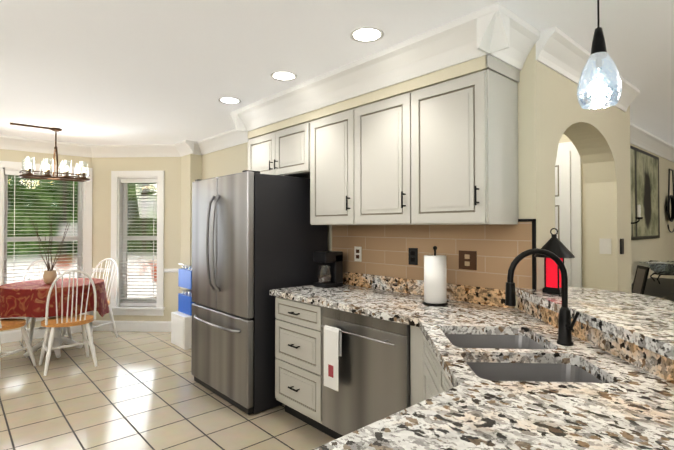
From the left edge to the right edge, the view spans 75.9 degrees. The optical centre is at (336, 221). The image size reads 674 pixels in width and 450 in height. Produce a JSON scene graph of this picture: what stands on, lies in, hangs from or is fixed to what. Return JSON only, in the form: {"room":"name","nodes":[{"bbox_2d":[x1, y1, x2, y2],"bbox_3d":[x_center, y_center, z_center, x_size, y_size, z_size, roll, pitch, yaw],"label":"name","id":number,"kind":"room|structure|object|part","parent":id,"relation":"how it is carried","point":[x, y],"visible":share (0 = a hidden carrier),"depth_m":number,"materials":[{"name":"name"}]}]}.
{"room":"kitchen","nodes":[
{"label":"kitchen","id":0,"kind":"room"},
{"bbox_2d":[0,149,91,331],"bbox_3d":[-5.390,0.202,3.947,5.840,2.440,0.200,1,-1,-42],"label":"wall","id":1,"kind":"structure","parent":0,"point":[12,155],"depth_m":5.33,"materials":[{"name":"beige paint"}]},
{"bbox_2d":[0,161,92,321],"bbox_3d":[-3.683,0.261,5.437,1.062,1.940,0.250,1,-1,-42],"label":"window","id":2,"kind":"structure","parent":1,"relation":"in","point":[86,251],"depth_m":5.55,"materials":[{"name":"white"}]},
{"bbox_3d":[-3.712,0.246,5.469,0.826,1.714,0.035,1,-1,-42],"label":"window sash","id":3,"kind":"part","parent":2,"relation":"part of","materials":[{"name":"white wood"}]},
{"bbox_2d":[3,170,81,284],"bbox_3d":[-3.668,0.245,5.421,0.812,1.708,0.065,1,-1,-42],"label":"window blind","id":4,"kind":"object","parent":2,"relation":"attached to","point":[12,172],"visible":0.6,"depth_m":5.34,"materials":[{"name":"white plastic"}]},
{"bbox_2d":[0,320,170,343],"bbox_3d":[-0.632,1.363,4.656,13.500,0.134,5.073,1,-1,-42],"label":"baseboard","id":5,"kind":"structure","parent":1,"relation":"attached to","point":[141,326],"depth_m":5.64,"materials":[{"name":"white wood"}]},
{"bbox_2d":[92,157,180,320],"bbox_3d":[-2.644,0.226,5.790,1.202,2.440,0.200,0,-1,3],"label":"wall","id":6,"kind":"structure","parent":0,"point":[103,168],"depth_m":5.69,"materials":[{"name":"beige paint"}]},
{"bbox_2d":[92,268,177,271],"bbox_3d":[-2.650,0.644,5.675,1.202,0.050,0.020,0,-1,3],"label":"trim","id":7,"kind":"structure","parent":6,"relation":"attached to","point":[165,270],"depth_m":5.69,"materials":[{"name":"white wood"}]},
{"bbox_2d":[110,170,164,315],"bbox_3d":[-2.620,0.285,5.763,0.750,1.900,0.250,0,-1,3],"label":"window","id":8,"kind":"structure","parent":6,"relation":"in","point":[158,309],"depth_m":5.69,"materials":[{"name":"white"}]},
{"bbox_2d":[120,179,156,304],"bbox_3d":[-2.621,0.269,5.741,0.500,1.668,0.065,0,-1,3],"label":"window blind","id":9,"kind":"object","parent":8,"relation":"attached to","point":[126,181],"visible":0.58,"depth_m":5.72,"materials":[{"name":"white plastic"}]},
{"bbox_3d":[-2.617,0.271,5.806,0.514,1.674,0.035,0,-1,3],"label":"window sash","id":10,"kind":"part","parent":8,"relation":"part of","materials":[{"name":"white wood"}]},
{"bbox_2d":[0,296,334,449],"bbox_3d":[0.381,1.467,3.521,13.900,0.100,12.700,1,-1,-42],"label":"floor","id":11,"kind":"structure","parent":0,"point":[135,390],"depth_m":3.28,"materials":[{"name":"tile"}]},
{"bbox_2d":[0,319,35,365],"bbox_3d":[-3.217,0.939,4.037,0.450,0.973,0.531,0,-1,6],"label":"chair","id":12,"kind":"object","parent":11,"relation":"on","point":[6,324],"visible":1,"depth_m":4.15,"materials":[{"name":"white wood"}]},
{"bbox_3d":[-3.212,0.981,4.089,0.430,0.035,0.430,1,-1,-42],"label":"seat","id":13,"kind":"part","parent":12,"relation":"part of","materials":[{"name":"brown wood"}]},
{"bbox_2d":[20,260,71,350],"bbox_3d":[-3.416,0.953,5.076,0.463,0.973,0.542,1,-1,-42],"label":"chair","id":14,"kind":"object","parent":11,"relation":"on","point":[32,328],"visible":0.4,"depth_m":5.04,"materials":[{"name":"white wood"}]},
{"bbox_2d":[0,212,108,357],"bbox_3d":[-3.046,0.659,4.693,1.041,1.532,1.069,1,-1,-42],"label":"table","id":15,"kind":"object","parent":11,"relation":"on","point":[24,299],"visible":0.81,"depth_m":4.41,"materials":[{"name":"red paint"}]},
{"bbox_2d":[29,212,70,283],"bbox_3d":[-3.053,0.279,4.614,0.355,0.775,0.385,1,-1,-42],"label":"vase","id":16,"kind":"object","parent":15,"relation":"on","point":[49,275],"depth_m":4.58,"materials":[{"name":"beige ceramic"}]},
{"bbox_2d":[39,270,96,375],"bbox_3d":[-2.628,0.942,4.239,0.456,0.973,0.538,1,-1,-42],"label":"chair","id":17,"kind":"object","parent":11,"relation":"on","point":[52,323],"visible":0.98,"depth_m":4.16,"materials":[{"name":"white wood"}]},
{"bbox_3d":[-2.657,0.984,4.271,0.450,0.035,0.415,1,-1,-42],"label":"seat","id":18,"kind":"part","parent":17,"relation":"part of","materials":[{"name":"brown wood"}]},
{"bbox_2d":[62,258,117,337],"bbox_3d":[-2.972,0.955,5.260,0.450,0.973,0.531,0,-1,14],"label":"chair","id":19,"kind":"object","parent":11,"relation":"on","point":[112,322],"visible":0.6,"depth_m":5.37,"materials":[{"name":"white wood"}]},
{"bbox_2d":[171,311,191,349],"bbox_3d":[-1.708,1.256,5.077,0.345,0.359,0.400,1,-1,-42],"label":"box","id":20,"kind":"object","parent":11,"relation":"on","point":[181,329],"visible":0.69,"depth_m":4.88,"materials":[{"name":"white paint"}]},
{"bbox_2d":[178,288,193,315],"bbox_3d":[-1.710,0.936,5.080,0.180,0.275,0.360,1,-1,-42],"label":"box","id":21,"kind":"object","parent":20,"relation":"on","point":[185,302],"depth_m":5.02,"materials":[{"name":"blue plastic"}]},
{"bbox_2d":[178,263,191,290],"bbox_3d":[-1.710,0.643,5.083,0.180,0.275,0.360,1,-1,-42],"label":"box","id":22,"kind":"object","parent":21,"relation":"on","point":[184,274],"depth_m":5.04,"materials":[{"name":"blue plastic"}]},
{"bbox_2d":[191,170,327,414],"bbox_3d":[-0.708,0.525,3.698,0.834,1.787,0.973,1,-1,-42],"label":"fridge","id":23,"kind":"object","parent":11,"relation":"on","point":[257,236],"visible":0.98,"depth_m":3.31,"materials":[{"name":"grey metal"}]},
{"bbox_2d":[248,69,673,449],"bbox_3d":[-1.033,0.293,1.187,5.262,2.187,3.920,1,-1,-42],"label":"kitchen cabinet","id":24,"kind":"object","parent":11,"relation":"on","point":[373,352],"visible":1,"depth_m":2.35,"materials":[{"name":"grey paint"}]},
{"bbox_2d":[313,251,342,287],"bbox_3d":[-0.070,0.369,3.346,0.184,0.269,0.150,1,-1,-42],"label":"coffee maker","id":25,"kind":"object","parent":24,"relation":"on","point":[332,268],"visible":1,"depth_m":3.31,"materials":[{"name":"black plastic"}]},
{"bbox_2d":[320,306,410,435],"bbox_3d":[0.129,0.913,2.488,0.090,0.750,0.685,1,-1,-42],"label":"dishwasher","id":26,"kind":"object","parent":24,"relation":"in","point":[365,359],"depth_m":2.49,"materials":[{"name":"silver metal"}]},
{"bbox_2d":[324,325,341,390],"bbox_3d":[-0.028,0.822,2.604,0.026,0.365,0.135,1,-1,-42],"label":"towel","id":27,"kind":"object","parent":26,"relation":"hanging from","point":[332,335],"depth_m":2.59,"materials":[{"name":"white fabric"}]},
{"bbox_2d":[269,284,673,449],"bbox_3d":[-1.015,0.493,0.966,4.998,0.038,2.590,1,-1,-42],"label":"countertop","id":28,"kind":"structure","parent":24,"relation":"on","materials":[{"name":"stone"}]},
{"bbox_2d":[422,246,447,305],"bbox_3d":[0.586,0.320,2.578,0.150,0.347,0.150,1,-1,-42],"label":"paper towel","id":29,"kind":"object","parent":28,"relation":"on","point":[435,280],"visible":1,"depth_m":2.52,"materials":[{"name":"white paper"}]},
{"bbox_2d":[445,334,603,382],"bbox_3d":[0.655,0.617,1.639,0.762,0.191,0.776,1,-1,-42],"label":"sink","id":30,"kind":"object","parent":28,"relation":"in","point":[494,369],"depth_m":1.59,"materials":[{"name":"silver metal"}]},
{"bbox_2d":[505,248,579,345],"bbox_3d":[0.815,0.295,1.696,0.198,0.376,0.238,1,-1,-42],"label":"faucet","id":31,"kind":"object","parent":28,"relation":"on","point":[565,326],"depth_m":1.70,"materials":[{"name":"black metal"}]},
{"bbox_2d":[534,228,574,294],"bbox_3d":[1.123,0.202,2.232,0.190,0.335,0.190,1,-1,-42],"label":"lantern","id":32,"kind":"object","parent":28,"relation":"on","point":[552,272],"visible":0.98,"depth_m":2.20,"materials":[{"name":"red glass"}]},
{"bbox_2d":[631,260,673,301],"bbox_3d":[3.193,0.914,4.365,2.090,1.025,0.470,1,-1,-42],"label":"console table","id":33,"kind":"object","parent":11,"relation":"on","point":[655,287],"visible":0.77,"depth_m":4.35,"materials":[{"name":"black wood"}]},
{"bbox_2d":[632,265,649,293],"bbox_3d":[2.669,0.536,3.803,0.205,0.284,0.173,1,-1,-42],"label":"photo","id":34,"kind":"object","parent":33,"relation":"on","point":[641,275],"depth_m":3.78,"materials":[{"name":"black metal"}]},
{"bbox_2d":[638,260,673,283],"bbox_3d":[3.562,0.558,4.699,0.470,0.228,0.470,1,-1,-42],"label":"bowl","id":35,"kind":"object","parent":33,"relation":"on","point":[653,265],"depth_m":4.66,"materials":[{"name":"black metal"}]},
{"bbox_2d":[0,0,673,145],"bbox_3d":[0.381,-1.073,3.553,13.900,0.100,12.700,1,-1,-42],"label":"ceiling","id":36,"kind":"structure","parent":0,"point":[110,72],"depth_m":2.63,"materials":[{"name":"white paint"}]},
{"bbox_2d":[10,123,89,181],"bbox_3d":[-3.090,-0.733,4.673,0.721,0.550,0.328,1,-1,-42],"label":"chandelier","id":37,"kind":"object","parent":36,"relation":"hanging from","point":[63,176],"visible":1,"depth_m":4.65,"materials":[{"name":"brown metal"}]},
{"bbox_3d":[-3.060,-0.573,4.697,0.576,0.172,0.328,1,-1,-42],"label":"glass","id":38,"kind":"part","parent":37,"relation":"part of","materials":[{"name":"glass"}]},
{"bbox_2d":[218,97,240,103],"bbox_3d":[-0.907,-1.020,3.654,0.188,0.003,0.188,-1,-1,39],"label":"recessed light","id":39,"kind":"object","parent":36,"relation":"in","point":[227,100],"depth_m":3.65,"materials":[{"name":"white"}]},
{"bbox_2d":[270,71,296,80],"bbox_3d":[-0.376,-1.027,3.059,0.188,0.003,0.188,-1,-1,39],"label":"recessed light","id":40,"kind":"object","parent":36,"relation":"in","point":[282,76],"depth_m":3.06,"materials":[{"name":"white"}]},
{"bbox_2d":[350,27,383,42],"bbox_3d":[0.166,-1.036,2.402,0.188,0.003,0.188,-1,-1,39],"label":"recessed light","id":41,"kind":"object","parent":36,"relation":"in","point":[367,34],"depth_m":2.40,"materials":[{"name":"white"}]},
{"bbox_2d":[577,0,621,108],"bbox_3d":[1.021,-0.749,1.686,0.151,0.594,0.151,1,-1,-42],"label":"pendant light","id":42,"kind":"object","parent":36,"relation":"hanging from","point":[599,86],"visible":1,"depth_m":1.64,"materials":[{"name":"glass"}]},
{"bbox_3d":[1.021,-0.843,1.687,0.117,0.406,0.120,1,-1,-42],"label":"cord","id":43,"kind":"part","parent":42,"relation":"part of","materials":[{"name":"black metal"}]},
{"bbox_3d":[1.021,-0.551,1.683,0.151,0.198,0.151,1,-1,-42],"label":"lamp shade","id":44,"kind":"part","parent":42,"relation":"part of","materials":[{"name":"clear glass"}]},
{"bbox_2d":[180,43,551,308],"bbox_3d":[-0.450,0.204,4.129,0.350,2.440,4.690,1,-1,-42],"label":"wall","id":45,"kind":"structure","parent":0,"point":[534,147],"depth_m":2.44,"materials":[{"name":"beige paint"}]},
{"bbox_2d":[332,219,535,308],"bbox_3d":[0.518,0.247,2.983,0.028,0.505,1.688,1,-1,-42],"label":"backsplash","id":46,"kind":"structure","parent":45,"relation":"attached to","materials":[{"name":"tile"}]},
{"bbox_2d":[248,55,519,138],"bbox_3d":[0.102,-0.902,3.228,0.344,0.250,2.410,1,-1,-42],"label":"soffit","id":47,"kind":"structure","parent":0,"point":[485,62],"depth_m":2.63,"materials":[{"name":"beige paint"}]},
{"bbox_2d":[231,3,539,133],"bbox_3d":[0.059,-0.935,3.190,0.459,0.184,2.640,1,-1,-42],"label":"crown molding","id":48,"kind":"structure","parent":47,"relation":"attached to","point":[500,32],"depth_m":2.52,"materials":[{"name":"white wood"}]},
{"bbox_2d":[551,69,625,291],"bbox_3d":[1.699,0.191,3.052,1.420,2.440,0.220,1,-1,-42],"label":"wall","id":49,"kind":"structure","parent":0,"point":[596,137],"depth_m":3.33,"materials":[{"name":"beige paint"}]},
{"bbox_2d":[0,27,673,161],"bbox_3d":[-0.491,-0.935,4.527,13.500,0.149,5.526,1,-1,-42],"label":"crown molding","id":50,"kind":"structure","parent":49,"relation":"attached to","point":[560,52],"depth_m":5.08,"materials":[{"name":"white wood"}]},
{"bbox_2d":[599,238,610,253],"bbox_3d":[2.089,0.194,3.360,0.007,0.120,0.080,1,-1,-42],"label":"switch plate","id":51,"kind":"object","parent":49,"relation":"attached to","point":[604,246],"depth_m":3.36,"materials":[{"name":"white plastic"}]},
{"bbox_2d":[620,239,623,253],"bbox_3d":[2.216,0.194,3.359,0.060,0.120,0.011,1,-1,-42],"label":"switch plate","id":52,"kind":"object","parent":49,"relation":"attached to","point":[621,240],"depth_m":3.34,"materials":[{"name":"black"}]},
{"bbox_2d":[559,105,631,292],"bbox_3d":[0.792,0.218,5.245,0.150,2.440,4.700,1,-1,-42],"label":"wall","id":53,"kind":"structure","parent":0,"point":[564,138],"depth_m":3.52,"materials":[{"name":"beige paint"}]},
{"bbox_2d":[555,141,581,286],"bbox_3d":[1.732,0.368,4.005,0.096,2.110,0.960,1,-1,-42],"label":"door","id":54,"kind":"structure","parent":53,"relation":"attached to","point":[568,209],"depth_m":3.73,"materials":[{"name":"white wood"}]},
{"bbox_2d":[630,144,673,283],"bbox_3d":[4.075,0.223,5.608,5.230,2.440,0.233,1,-1,-42],"label":"wall","id":55,"kind":"structure","parent":0,"point":[644,168],"depth_m":5.20,"materials":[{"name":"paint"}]},
{"bbox_2d":[631,205,642,223],"bbox_3d":[3.082,-0.165,4.496,0.100,0.381,0.174,1,-1,-42],"label":"candle sconce","id":56,"kind":"object","parent":55,"relation":"attached to","point":[638,217],"visible":0.31,"depth_m":4.45,"materials":[{"name":"white wax"}]},
{"bbox_2d":[666,169,673,232],"bbox_3d":[4.498,-0.274,5.839,0.415,0.856,0.061,1,-1,-42],"label":"sconce","id":57,"kind":"object","parent":55,"relation":"attached to","point":[670,207],"visible":1,"depth_m":5.81,"materials":[{"name":"black metal"}]},
{"label":"outside","id":58,"kind":"structure","parent":0,"visible":0},
{"bbox_2d":[7,175,77,283],"bbox_3d":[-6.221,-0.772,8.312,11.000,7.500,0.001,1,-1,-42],"label":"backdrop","id":59,"kind":"structure","parent":58,"point":[29,191],"depth_m":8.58,"materials":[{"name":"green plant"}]},
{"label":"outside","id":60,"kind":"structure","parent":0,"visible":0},
{"bbox_2d":[127,183,156,297],"bbox_3d":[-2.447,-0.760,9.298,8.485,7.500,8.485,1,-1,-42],"label":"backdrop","id":61,"kind":"structure","parent":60,"point":[140,199],"depth_m":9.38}
]}

